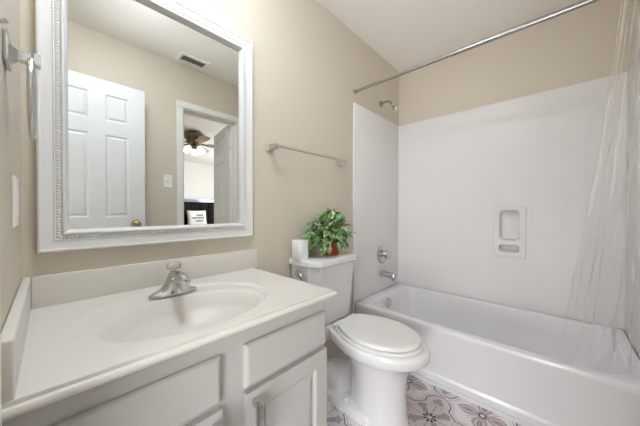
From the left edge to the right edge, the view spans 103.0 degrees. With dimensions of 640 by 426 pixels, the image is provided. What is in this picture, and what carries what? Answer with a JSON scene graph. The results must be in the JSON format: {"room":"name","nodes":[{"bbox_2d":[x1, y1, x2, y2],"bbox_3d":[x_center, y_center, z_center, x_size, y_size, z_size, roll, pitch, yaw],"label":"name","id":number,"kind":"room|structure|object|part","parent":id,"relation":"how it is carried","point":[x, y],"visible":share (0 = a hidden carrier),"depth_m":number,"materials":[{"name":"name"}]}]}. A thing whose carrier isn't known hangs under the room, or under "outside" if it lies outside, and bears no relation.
{"room":"bathroom","nodes":[
{"label":"bathroom","id":0,"kind":"room"},
{"bbox_2d":[0,0,21,331],"bbox_3d":[-0.343,-0.157,0.174,1.588,2.440,0.100,1,1,43],"label":"wall","id":1,"kind":"structure","parent":0,"point":[10,152],"depth_m":0.54,"materials":[{"name":"beige paint"}]},
{"bbox_2d":[0,318,1,425],"bbox_3d":[-0.189,0.017,0.039,0.754,2.095,0.112,1,1,43],"label":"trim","id":2,"kind":"structure","parent":1,"relation":"attached to","point":[0,318],"depth_m":0.33,"materials":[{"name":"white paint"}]},
{"bbox_2d":[0,18,8,36],"bbox_3d":[-0.518,-0.304,0.416,0.020,0.030,0.013,1,1,43],"label":"wall hook","id":3,"kind":"object","parent":1,"relation":"attached to","point":[4,20],"visible":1,"depth_m":0.42,"materials":[{"name":"silver metal"}]},
{"bbox_2d":[11,175,18,226],"bbox_3d":[-0.702,-0.026,0.587,0.072,0.116,0.008,1,1,43],"label":"light switch","id":4,"kind":"object","parent":1,"relation":"attached to","point":[14,181],"visible":1,"depth_m":0.56,"materials":[{"name":"white plastic"}]},
{"bbox_2d":[2,28,40,139],"bbox_3d":[-0.591,-0.244,0.508,0.159,0.187,0.046,1,1,43],"label":"towel ring","id":5,"kind":"object","parent":1,"relation":"attached to","point":[11,55],"visible":1,"depth_m":0.48,"materials":[{"name":"silver metal"}]},
{"bbox_3d":[-0.599,-0.310,0.487,0.064,0.054,0.006,1,1,43],"label":"wall plate","id":6,"kind":"part","parent":5,"relation":"part of","materials":[{"name":"silver metal"}]},
{"bbox_3d":[-0.589,-0.309,0.509,0.028,0.028,0.040,1,1,43],"label":"post","id":7,"kind":"part","parent":5,"relation":"part of","materials":[{"name":"silver metal"}]},
{"bbox_2d":[19,0,398,360],"bbox_3d":[-0.086,-0.171,1.681,0.100,2.440,2.650,1,1,43],"label":"wall","id":8,"kind":"structure","parent":0,"point":[308,65],"depth_m":1.48,"materials":[{"name":"beige paint"}]},
{"bbox_2d":[35,0,252,252],"bbox_3d":[-0.600,-0.371,1.032,0.034,0.982,0.738,1,1,43],"label":"wall mirror","id":9,"kind":"object","parent":8,"relation":"attached to","point":[144,133],"visible":1,"depth_m":0.95,"materials":[{"name":"white mirror"}]},
{"bbox_2d":[31,249,257,308],"bbox_3d":[-0.600,0.238,1.050,0.019,0.097,0.784,1,1,43],"label":"backsplash","id":10,"kind":"structure","parent":8,"relation":"attached to","point":[58,288],"depth_m":0.92,"materials":[{"name":"stone"}]},
{"bbox_2d":[266,143,350,166],"bbox_3d":[-0.035,-0.358,1.606,0.074,0.042,0.678,1,1,43],"label":"towel bar","id":11,"kind":"object","parent":8,"relation":"attached to","point":[269,148],"visible":1,"depth_m":1.47,"materials":[{"name":"grey metal"}]},
{"bbox_2d":[379,100,398,111],"bbox_3d":[0.604,-0.933,2.208,0.172,0.133,0.060,1,1,43],"label":"showerhead","id":12,"kind":"object","parent":8,"relation":"attached to","point":[395,107],"visible":1,"depth_m":2.19,"materials":[{"name":"grey metal"}]},
{"bbox_2d":[353,0,599,93],"bbox_3d":[0.804,-0.935,1.475,1.467,0.034,0.034,1,1,43],"label":"curtain rod","id":13,"kind":"object","parent":8,"relation":"attached to","point":[582,3],"visible":1,"depth_m":1.34,"materials":[{"name":"grey metal"}]},
{"bbox_2d":[562,0,639,372],"bbox_3d":[1.285,-0.082,1.159,0.281,1.731,0.224,1,1,43],"label":"curtain liner","id":14,"kind":"object","parent":13,"relation":"hanging from","point":[630,137],"visible":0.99,"depth_m":1.12,"materials":[{"name":"clear plastic"}]},
{"bbox_2d":[321,240,338,255],"bbox_3d":[0.073,0.221,1.618,0.128,0.082,0.128,1,1,43],"label":"pot","id":15,"kind":"object","parent":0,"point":[335,244],"depth_m":1.57,"materials":[{"name":"brown ceramic"}]},
{"bbox_2d":[327,353,521,425],"bbox_3d":[0.555,1.106,1.145,1.628,0.100,2.570,1,1,43],"label":"floor","id":16,"kind":"structure","parent":0,"point":[428,404],"depth_m":1.35,"materials":[{"name":"tile"}]},
{"bbox_2d":[2,300,326,425],"bbox_3d":[-0.413,0.686,0.844,0.574,0.742,0.766,1,1,43],"label":"vanity cabinet","id":17,"kind":"object","parent":16,"relation":"on","point":[273,372],"visible":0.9,"depth_m":0.69,"materials":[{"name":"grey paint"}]},
{"bbox_3d":[-0.373,0.431,0.537,0.016,0.123,0.337,1,1,43],"label":"drawer","id":18,"kind":"part","parent":17,"relation":"part of","materials":[{"name":"grey paint"}]},
{"bbox_2d":[1,249,336,421],"bbox_3d":[-0.408,0.303,0.859,0.560,0.222,0.801,1,1,43],"label":"countertop","id":19,"kind":"structure","parent":17,"relation":"on","point":[66,334],"depth_m":0.76,"materials":[{"name":"stone"}]},
{"bbox_2d":[148,261,196,298],"bbox_3d":[-0.519,0.234,0.890,0.141,0.115,0.158,0,1,-18],"label":"sink faucet","id":20,"kind":"object","parent":19,"relation":"on","point":[177,282],"visible":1,"depth_m":0.89,"materials":[{"name":"silver metal"}]},
{"bbox_3d":[-0.529,0.190,0.921,0.049,0.028,0.049,0,1,-24],"label":"knob","id":21,"kind":"part","parent":20,"relation":"part of","materials":[{"name":"white plastic"}]},
{"bbox_3d":[-0.487,0.230,0.881,0.129,0.057,0.036,1,1,43],"label":"spout","id":22,"kind":"part","parent":20,"relation":"part of","materials":[{"name":"silver metal"}]},
{"bbox_3d":[-0.373,0.732,0.540,0.018,0.452,0.337,1,1,43],"label":"door","id":23,"kind":"part","parent":17,"relation":"part of","materials":[{"name":"grey paint"}]},
{"bbox_3d":[-0.174,0.590,0.708,0.041,0.136,0.011,1,1,43],"label":"handle","id":24,"kind":"part","parent":17,"relation":"part of","materials":[{"name":"silver metal"}]},
{"bbox_3d":[-0.096,0.429,0.833,0.016,0.123,0.336,1,1,43],"label":"drawer","id":25,"kind":"part","parent":17,"relation":"part of","materials":[{"name":"grey paint"}]},
{"bbox_3d":[-0.096,0.729,0.835,0.018,0.452,0.336,1,1,43],"label":"door","id":26,"kind":"part","parent":17,"relation":"part of","materials":[{"name":"grey paint"}]},
{"bbox_2d":[289,251,429,425],"bbox_3d":[0.223,0.659,1.405,0.721,0.787,0.454,1,1,43],"label":"toilet","id":27,"kind":"object","parent":16,"relation":"on","point":[369,386],"visible":0.98,"depth_m":1.30,"materials":[{"name":"white ceramic"}]},
{"bbox_3d":[-0.116,0.346,1.436,0.083,0.051,0.037,1,1,43],"label":"flush lever","id":28,"kind":"part","parent":27,"relation":"part of","materials":[{"name":"silver metal"}]},
{"bbox_2d":[292,239,308,259],"bbox_3d":[-0.114,0.209,1.466,0.075,0.110,0.075,1,1,43],"label":"tumbler","id":29,"kind":"object","parent":27,"relation":"on","point":[299,247],"visible":1,"depth_m":1.44,"materials":[{"name":"white ceramic"}]},
{"bbox_3d":[0.046,0.283,1.581,0.217,0.040,0.436,1,1,43],"label":"tank lid","id":30,"kind":"part","parent":27,"relation":"part of","materials":[{"name":"white ceramic"}]},
{"bbox_3d":[0.042,0.477,1.585,0.192,0.350,0.412,1,1,43],"label":"tank","id":31,"kind":"part","parent":27,"relation":"part of","materials":[{"name":"white ceramic"}]},
{"bbox_2d":[300,206,357,255],"bbox_3d":[0.062,0.111,1.569,0.248,0.304,0.411,1,1,43],"label":"pothos","id":32,"kind":"object","parent":27,"relation":"on","point":[332,242],"visible":1,"depth_m":1.54,"materials":[{"name":"green plant"}]},
{"bbox_3d":[0.315,0.648,1.349,0.451,0.013,0.354,1,1,43],"label":"seat","id":33,"kind":"part","parent":27,"relation":"part of","materials":[{"name":"white plastic"}]},
{"bbox_3d":[0.314,0.626,1.349,0.426,0.019,0.338,1,1,43],"label":"lid","id":34,"kind":"part","parent":27,"relation":"part of","materials":[{"name":"white plastic"}]},
{"bbox_3d":[0.307,0.854,1.358,0.531,0.398,0.374,1,1,43],"label":"bowl","id":35,"kind":"part","parent":27,"relation":"part of","materials":[{"name":"white ceramic"}]},
{"bbox_2d":[355,283,639,425],"bbox_3d":[1.048,0.876,1.756,1.442,0.350,0.749,1,1,43],"label":"bathtub","id":36,"kind":"object","parent":16,"relation":"on","point":[518,363],"visible":0.77,"depth_m":1.46,"materials":[{"name":"white ceramic"}]},
{"bbox_3d":[0.588,0.771,2.181,0.023,0.080,0.080,1,1,43],"label":"overflow plate","id":37,"kind":"part","parent":36,"relation":"part of","materials":[{"name":"silver metal"}]},
{"bbox_2d":[410,372,533,425],"bbox_3d":[0.785,1.045,1.477,1.458,0.016,0.016,1,1,43],"label":"trim","id":38,"kind":"structure","parent":36,"relation":"attached to","point":[496,411],"depth_m":1.41,"materials":[{"name":"white"}]},
{"bbox_2d":[317,0,579,71],"bbox_3d":[0.496,-1.435,1.126,1.688,0.100,2.650,1,1,43],"label":"ceiling","id":39,"kind":"structure","parent":0,"point":[407,34],"depth_m":1.84,"materials":[{"name":"white paint"}]},
{"bbox_2d":[399,0,630,328],"bbox_3d":[1.415,-0.172,2.047,1.588,2.440,0.163,1,1,43],"label":"wall","id":40,"kind":"structure","parent":0,"point":[577,46],"depth_m":1.86,"materials":[{"name":"beige paint"}]},
{"bbox_2d":[352,52,639,357],"bbox_3d":[1.069,0.101,1.769,1.467,1.897,0.820,1,1,43],"label":"tub surround","id":41,"kind":"object","parent":40,"relation":"attached to","point":[491,203],"visible":0.93,"depth_m":1.92,"materials":[{"name":"white plastic"}]},
{"bbox_3d":[0.521,0.095,2.248,0.012,1.897,0.770,1,1,43],"label":"panel","id":42,"kind":"part","parent":41,"relation":"part of","materials":[{"name":"white plastic"}]},
{"bbox_2d":[377,244,390,263],"bbox_3d":[0.584,0.365,2.257,0.074,0.176,0.176,1,1,43],"label":"shower valve","id":43,"kind":"object","parent":41,"relation":"attached to","point":[383,253],"visible":1,"depth_m":2.24,"materials":[{"name":"silver metal"}]},
{"bbox_3d":[0.590,0.365,2.252,0.059,0.079,0.079,1,1,43],"label":"knob","id":44,"kind":"part","parent":43,"relation":"part of","materials":[{"name":"silver metal"}]},
{"bbox_2d":[379,271,396,280],"bbox_3d":[0.596,0.545,2.220,0.146,0.075,0.054,1,1,43],"label":"tub spout","id":45,"kind":"object","parent":41,"relation":"attached to","point":[391,275],"visible":1,"depth_m":2.20,"materials":[{"name":"silver metal"}]},
{"bbox_3d":[1.311,-0.076,2.025,1.444,1.547,0.012,1,1,43],"label":"long panel","id":46,"kind":"part","parent":41,"relation":"part of","materials":[{"name":"white plastic"}]},
{"bbox_3d":[1.582,-0.068,1.250,0.012,1.547,0.770,1,1,43],"label":"panel","id":47,"kind":"part","parent":41,"relation":"part of","materials":[{"name":"white plastic"}]},
{"bbox_2d":[624,0,639,359],"bbox_3d":[1.048,-0.158,0.583,0.120,2.440,2.600,1,1,43],"label":"wall","id":48,"kind":"structure","parent":0,"point":[635,25],"depth_m":1.44,"materials":[{"name":"beige paint"}]}
]}

